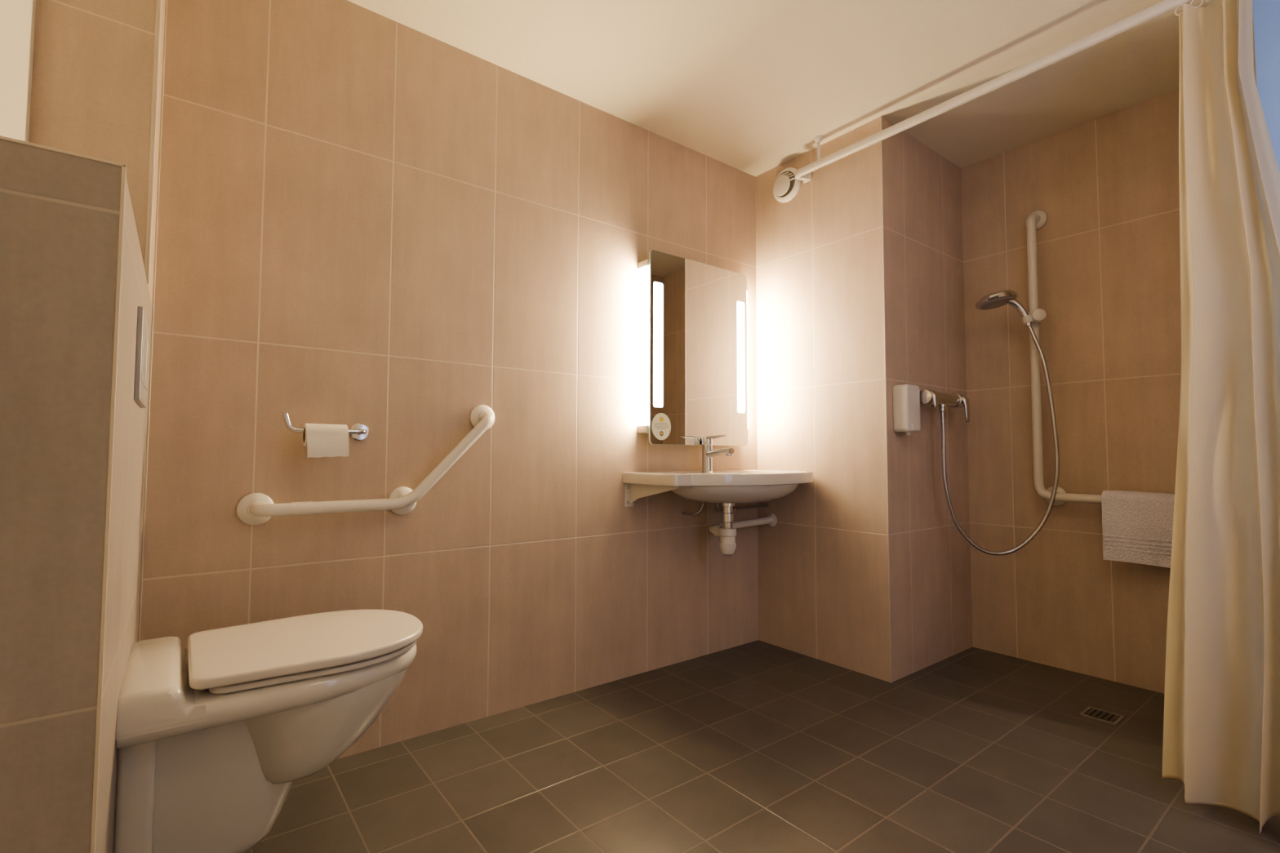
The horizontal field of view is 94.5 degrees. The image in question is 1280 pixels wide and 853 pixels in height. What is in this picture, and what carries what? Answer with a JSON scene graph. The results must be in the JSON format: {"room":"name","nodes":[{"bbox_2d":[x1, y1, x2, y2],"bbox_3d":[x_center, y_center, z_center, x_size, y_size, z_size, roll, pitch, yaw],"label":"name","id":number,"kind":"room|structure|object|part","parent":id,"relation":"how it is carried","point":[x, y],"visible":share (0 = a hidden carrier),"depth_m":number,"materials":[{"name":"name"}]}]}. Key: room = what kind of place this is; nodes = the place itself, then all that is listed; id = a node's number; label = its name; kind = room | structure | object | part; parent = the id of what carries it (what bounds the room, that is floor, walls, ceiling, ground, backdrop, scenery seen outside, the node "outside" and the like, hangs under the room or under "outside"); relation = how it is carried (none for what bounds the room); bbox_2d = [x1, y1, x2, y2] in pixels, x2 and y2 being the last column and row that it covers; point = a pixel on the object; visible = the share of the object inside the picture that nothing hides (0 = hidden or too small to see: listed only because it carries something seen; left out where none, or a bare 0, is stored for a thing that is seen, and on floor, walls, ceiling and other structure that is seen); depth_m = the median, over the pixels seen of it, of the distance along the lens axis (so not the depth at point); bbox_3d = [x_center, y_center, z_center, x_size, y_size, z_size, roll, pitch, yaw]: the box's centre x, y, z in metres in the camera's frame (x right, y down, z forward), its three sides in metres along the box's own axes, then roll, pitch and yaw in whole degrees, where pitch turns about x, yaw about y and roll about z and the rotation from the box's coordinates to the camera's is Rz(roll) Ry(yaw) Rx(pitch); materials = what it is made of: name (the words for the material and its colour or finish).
{"room":"accessible bathroom","nodes":[
{"label":"accessible bathroom","id":0,"kind":"room"},
{"bbox_2d":[0,0,35,142],"bbox_3d":[-0.618,-0.230,0.315,0.100,2.200,2.500,2,-4,-38],"label":"wall","id":1,"kind":"structure","parent":0,"point":[17,17],"depth_m":1.05,"materials":[{"name":"white paint"}]},
{"bbox_2d":[0,0,165,852],"bbox_3d":[-0.993,-0.197,1.032,0.185,2.200,0.905,2,-4,-38],"label":"wall","id":2,"kind":"structure","parent":0,"point":[60,213],"depth_m":0.70,"materials":[{"name":"tile"}]},
{"bbox_2d":[0,135,126,166],"bbox_3d":[-0.716,-0.328,0.682,0.187,0.004,0.006,2,-4,-38],"label":"trim","id":3,"kind":"structure","parent":2,"relation":"attached to","point":[4,138],"depth_m":0.70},
{"bbox_2d":[89,165,126,852],"bbox_3d":[-0.645,0.281,0.709,0.004,1.216,0.006,2,-4,-38],"label":"trim","id":4,"kind":"structure","parent":2,"relation":"attached to","point":[123,168],"depth_m":0.71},
{"bbox_2d":[133,306,149,408],"bbox_3d":[-0.943,-0.123,1.121,0.010,0.163,0.246,2,-4,-38],"label":"flush plate","id":5,"kind":"object","parent":2,"relation":"attached to","point":[142,348],"visible":0.99,"depth_m":1.04,"materials":[{"name":"white plastic"}]},
{"bbox_2d":[144,0,161,284],"bbox_3d":[-1.039,-0.793,1.271,0.009,0.985,0.011,2,-4,-38],"label":"trim","id":6,"kind":"structure","parent":2,"relation":"attached to","point":[158,2],"depth_m":1.26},
{"bbox_2d":[113,609,422,852],"bbox_3d":[-0.740,0.666,1.242,0.529,0.438,0.380,2,-4,-38],"label":"toilet","id":7,"kind":"object","parent":2,"relation":"attached to","point":[214,735],"visible":1,"depth_m":1.11,"materials":[{"name":"white ceramic"}]},
{"bbox_2d":[113,740,156,852],"bbox_3d":[-0.929,0.699,1.094,0.051,0.358,0.268,2,-4,-38],"label":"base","id":8,"kind":"object","parent":7,"relation":"attached to","point":[135,806],"depth_m":0.99,"materials":[{"name":"white ceramic"}]},
{"bbox_3d":[-0.743,0.597,1.243,0.517,0.220,0.372,2,-4,-38],"label":"bowl","id":9,"kind":"part","parent":7,"relation":"part of","materials":[{"name":"white ceramic"}]},
{"bbox_3d":[-0.703,0.459,1.280,0.437,0.019,0.380,2,-4,-38],"label":"lid","id":10,"kind":"part","parent":7,"relation":"part of","materials":[{"name":"white plastic"}]},
{"bbox_3d":[-0.697,0.479,1.285,0.396,0.012,0.360,2,-4,-38],"label":"seat","id":11,"kind":"part","parent":7,"relation":"part of","materials":[{"name":"white plastic"}]},
{"bbox_2d":[140,0,758,759],"bbox_3d":[-0.465,-0.144,2.076,2.500,2.200,0.100,2,-4,-38],"label":"wall","id":12,"kind":"structure","parent":0,"point":[379,222],"depth_m":1.85,"materials":[{"name":"tile"}]},
{"bbox_2d":[137,0,167,641],"bbox_3d":[-1.195,-0.177,1.446,0.004,2.200,0.003,2,-4,-38],"label":"trim","id":13,"kind":"structure","parent":12,"relation":"attached to","point":[166,3],"depth_m":1.45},
{"bbox_2d":[282,413,368,440],"bbox_3d":[-0.865,0.004,1.642,0.229,0.068,0.084,2,-4,-38],"label":"toilet paper holder","id":14,"kind":"object","parent":12,"relation":"attached to","point":[359,431],"visible":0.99,"depth_m":1.66,"materials":[{"name":"silver metal"}]},
{"bbox_2d":[302,423,349,457],"bbox_3d":[-0.849,0.039,1.600,0.104,0.091,0.071,2,-4,-38],"label":"toilet roll","id":15,"kind":"object","parent":14,"relation":"hanging from","point":[322,440],"visible":1,"depth_m":1.58,"materials":[{"name":"paper"}]},
{"bbox_2d":[236,404,494,524],"bbox_3d":[-0.743,0.093,1.727,0.707,0.351,0.092,2,-4,-38],"label":"grab bar","id":16,"kind":"object","parent":12,"relation":"attached to","point":[254,508],"visible":1,"depth_m":1.67,"materials":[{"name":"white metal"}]},
{"bbox_2d":[624,483,679,506],"bbox_3d":[0.043,0.263,2.207,0.040,0.092,0.285,2,-4,-38],"label":"bracket","id":17,"kind":"object","parent":12,"relation":"attached to","point":[633,492],"visible":0.87,"depth_m":2.28,"materials":[{"name":"white plastic"}]},
{"bbox_3d":[-0.043,0.268,2.318,0.040,0.092,0.004,2,-4,-38],"label":"wall plate","id":18,"kind":"part","parent":17,"relation":"part of","materials":[{"name":"white plastic"}]},
{"bbox_2d":[637,249,748,446],"bbox_3d":[0.242,-0.307,2.522,0.584,0.775,0.075,2,-4,-38],"label":"mirror","id":19,"kind":"object","parent":12,"relation":"attached to","point":[693,315],"visible":1,"depth_m":2.46,"materials":[{"name":"white mirror"}]},
{"bbox_2d":[637,258,648,433],"bbox_3d":[0.023,-0.318,2.357,0.035,0.687,0.064,2,-4,-38],"label":"diffuser","id":20,"kind":"object","parent":19,"relation":"attached to","point":[643,266],"depth_m":2.34,"materials":[{"name":"white plastic"}]},
{"bbox_2d":[651,413,671,439],"bbox_3d":[0.085,0.000,2.339,0.100,0.108,0.002,2,-4,-38],"label":"sticker","id":21,"kind":"object","parent":19,"relation":"attached to","point":[660,424],"visible":1,"depth_m":2.34,"materials":[{"name":"white paper"}]},
{"bbox_2d":[746,285,748,435],"bbox_3d":[0.454,-0.301,2.691,0.043,0.687,0.064,2,-4,-38],"label":"diffuser","id":22,"kind":"object","parent":19,"relation":"attached to","point":[747,286],"depth_m":2.67,"materials":[{"name":"white plastic"}]},
{"bbox_2d":[682,502,705,515],"bbox_3d":[0.212,0.326,2.156,0.401,0.057,0.365,2,-4,-38],"label":"supply hose","id":23,"kind":"object","parent":12,"relation":"attached to","point":[703,504],"depth_m":2.43,"materials":[{"name":"grey metal"}]},
{"bbox_2d":[622,469,813,503],"bbox_3d":[0.376,0.243,2.367,0.781,0.122,0.439,2,-4,-38],"label":"washbasin","id":24,"kind":"object","parent":12,"relation":"attached to","point":[721,486],"visible":1,"depth_m":2.17,"materials":[{"name":"white ceramic"}]},
{"bbox_2d":[701,434,734,473],"bbox_3d":[0.313,0.113,2.406,0.052,0.157,0.164,2,-4,-38],"label":"faucet","id":25,"kind":"object","parent":24,"relation":"on","point":[708,453],"visible":1,"depth_m":2.43,"materials":[{"name":"silver metal"}]},
{"bbox_3d":[0.303,0.054,2.421,0.045,0.038,0.126,2,-4,-38],"label":"lever","id":26,"kind":"part","parent":25,"relation":"part of","materials":[{"name":"silver metal"}]},
{"bbox_3d":[0.324,0.109,2.391,0.038,0.041,0.126,2,-4,-38],"label":"spout","id":27,"kind":"part","parent":25,"relation":"part of","materials":[{"name":"silver metal"}]},
{"bbox_2d":[709,503,777,555],"bbox_3d":[0.438,0.419,2.549,0.142,0.210,0.469,-2,-3,36],"label":"trap","id":28,"kind":"object","parent":24,"relation":"attached to","point":[726,531],"visible":0.94,"depth_m":2.35,"materials":[{"name":"white metal"}]},
{"bbox_2d":[719,527,736,555],"bbox_3d":[0.350,0.460,2.364,0.070,0.109,0.070,2,-4,-38],"label":"cup","id":29,"kind":"object","parent":28,"relation":"on","point":[727,545],"depth_m":2.34,"materials":[{"name":"white plastic"}]},
{"bbox_2d":[715,502,721,511],"bbox_3d":[0.290,0.329,2.208,0.242,0.057,0.259,2,-4,-38],"label":"supply hose","id":30,"kind":"object","parent":12,"relation":"attached to","point":[717,504],"depth_m":2.47,"materials":[{"name":"grey metal"}]},
{"bbox_2d":[733,503,768,511],"bbox_3d":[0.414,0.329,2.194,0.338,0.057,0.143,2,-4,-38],"label":"supply hose","id":31,"kind":"object","parent":12,"relation":"attached to","point":[735,508],"depth_m":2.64,"materials":[{"name":"grey metal"}]},
{"bbox_2d":[244,640,1279,852],"bbox_3d":[0.640,0.969,1.235,3.290,0.100,2.700,2,-4,-38],"label":"floor","id":32,"kind":"structure","parent":0,"point":[757,746],"depth_m":1.60,"materials":[{"name":"tile"}]},
{"bbox_2d":[1080,706,1124,724],"bbox_3d":[1.526,0.955,1.955,0.096,0.003,0.096,2,-4,-38],"label":"floor drain","id":33,"kind":"object","parent":32,"relation":"on","point":[1090,712],"visible":1,"depth_m":1.95,"materials":[{"name":"grey metal"}]},
{"bbox_2d":[347,0,1210,176],"bbox_3d":[0.647,-1.328,1.346,3.290,0.100,2.700,2,-4,-38],"label":"ceiling","id":34,"kind":"structure","parent":0,"point":[748,86],"depth_m":2.01,"materials":[{"name":"paint"}]},
{"bbox_2d":[795,0,1195,182],"bbox_3d":[1.376,-1.189,1.732,0.084,0.137,2.226,2,-4,-38],"label":"rail","id":35,"kind":"object","parent":34,"relation":"attached to","point":[804,173],"visible":1,"depth_m":1.93,"materials":[{"name":"white metal"}]},
{"bbox_2d":[1161,0,1279,834],"bbox_3d":[1.426,-0.110,1.451,0.177,2.062,0.277,2,-3,-29],"label":"shower curtain","id":36,"kind":"object","parent":35,"relation":"hanging from","point":[1221,721],"visible":1,"depth_m":1.46,"materials":[{"name":"beige fabric"}]},
{"bbox_2d":[755,116,972,682],"bbox_3d":[1.034,-0.104,2.826,0.790,2.200,0.749,2,-4,-38],"label":"wall","id":37,"kind":"structure","parent":0,"point":[823,566],"depth_m":2.49,"materials":[{"name":"tile"}]},
{"bbox_2d":[773,167,801,202],"bbox_3d":[0.653,-1.098,2.679,0.054,0.152,0.152,2,-4,-38],"label":"air vent","id":38,"kind":"object","parent":37,"relation":"in","point":[786,186],"visible":0.99,"depth_m":2.66,"materials":[{"name":"white plastic"}]},
{"bbox_2d":[880,115,891,683],"bbox_3d":[0.951,-0.130,2.289,0.004,2.200,0.004,2,-4,-38],"label":"trim","id":39,"kind":"structure","parent":37,"relation":"attached to","point":[880,116],"depth_m":2.28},
{"bbox_2d":[893,384,919,435],"bbox_3d":[1.049,-0.064,2.318,0.103,0.197,0.069,2,-4,-38],"label":"soap dispenser","id":40,"kind":"object","parent":37,"relation":"attached to","point":[906,397],"visible":1,"depth_m":2.29,"materials":[{"name":"white plastic"}]},
{"bbox_2d":[920,388,969,422],"bbox_3d":[1.229,-0.082,2.426,0.302,0.126,0.119,2,-4,-38],"label":"shower mixer","id":41,"kind":"object","parent":37,"relation":"attached to","point":[939,401],"visible":0.87,"depth_m":2.40,"materials":[{"name":"silver metal"}]},
{"bbox_3d":[1.152,-0.101,2.314,0.034,0.078,0.027,2,-4,-38],"label":"temperature knob","id":42,"kind":"part","parent":41,"relation":"part of","materials":[{"name":"silver metal"}]},
{"bbox_2d":[938,404,946,411],"bbox_3d":[1.235,-0.077,2.417,0.032,0.028,0.032,2,-4,-38],"label":"outlet","id":43,"kind":"object","parent":41,"relation":"attached to","point":[941,406],"depth_m":2.41,"materials":[{"name":"silver metal"}]},
{"bbox_3d":[1.357,-0.073,2.469,0.036,0.114,0.031,2,-4,-38],"label":"lever","id":44,"kind":"part","parent":41,"relation":"part of","materials":[{"name":"silver metal"}]},
{"bbox_2d":[960,88,1181,693],"bbox_3d":[1.846,-0.125,2.342,0.100,2.200,1.011,2,-4,-38],"label":"wall","id":45,"kind":"structure","parent":0,"point":[1107,187],"depth_m":2.37,"materials":[{"name":"tile"}]},
{"bbox_2d":[1025,210,1101,506],"bbox_3d":[1.842,-0.307,2.195,0.096,1.240,0.730,2,-4,-38],"label":"grab bar","id":46,"kind":"object","parent":45,"relation":"attached to","point":[1036,220],"visible":0.66,"depth_m":2.41,"materials":[{"name":"white metal"}]},
{"bbox_2d":[1022,308,1045,324],"bbox_3d":[1.613,-0.446,2.410,0.097,0.056,0.081,2,-4,-38],"label":"slider","id":47,"kind":"object","parent":46,"relation":"attached to","point":[1037,316],"visible":0.88,"depth_m":2.38,"materials":[{"name":"white plastic"}]},
{"bbox_2d":[975,289,1031,326],"bbox_3d":[1.479,-0.480,2.428,0.160,0.148,0.180,2,-4,-38],"label":"shower","id":48,"kind":"object","parent":47,"relation":"attached to","point":[1001,298],"visible":0.98,"depth_m":2.41,"materials":[{"name":"silver metal"}]},
{"bbox_2d":[940,324,1059,555],"bbox_3d":[1.438,0.053,2.387,0.422,0.929,0.070,-1,-3,14],"label":"shower hose","id":49,"kind":"object","parent":48,"relation":"hanging from","point":[1032,332],"visible":1,"depth_m":2.35,"materials":[{"name":"grey metal"}]},
{"bbox_3d":[1.549,-0.471,2.420,0.090,0.130,0.034,-1,-3,14],"label":"handle","id":50,"kind":"part","parent":48,"relation":"part of","materials":[{"name":"silver metal"}]},
{"bbox_3d":[1.608,-0.449,2.394,0.052,0.052,0.047,-1,-3,14],"label":"knob","id":51,"kind":"part","parent":47,"relation":"part of","materials":[{"name":"white plastic"}]},
{"bbox_2d":[1101,490,1174,568],"bbox_3d":[1.858,0.364,2.087,0.087,0.261,0.350,2,-4,-38],"label":"towel","id":52,"kind":"object","parent":46,"relation":"hanging from","point":[1137,526],"visible":0.56,"depth_m":2.12,"materials":[{"name":"white fabric"}]},
{"bbox_2d":[1252,8,1256,84],"bbox_3d":[2.140,-0.170,1.400,0.790,2.200,0.840,2,-4,-38],"label":"wall","id":53,"kind":"structure","parent":0,"point":[1254,58],"depth_m":1.52,"materials":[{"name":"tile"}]},
{"bbox_2d":[1252,0,1279,171],"bbox_3d":[1.827,-0.183,1.150,0.012,2.200,0.828,2,-4,-38],"label":"wall","id":54,"kind":"structure","parent":53,"relation":"attached to","point":[1266,13],"depth_m":1.49,"materials":[{"name":"blue paint"}]}
]}

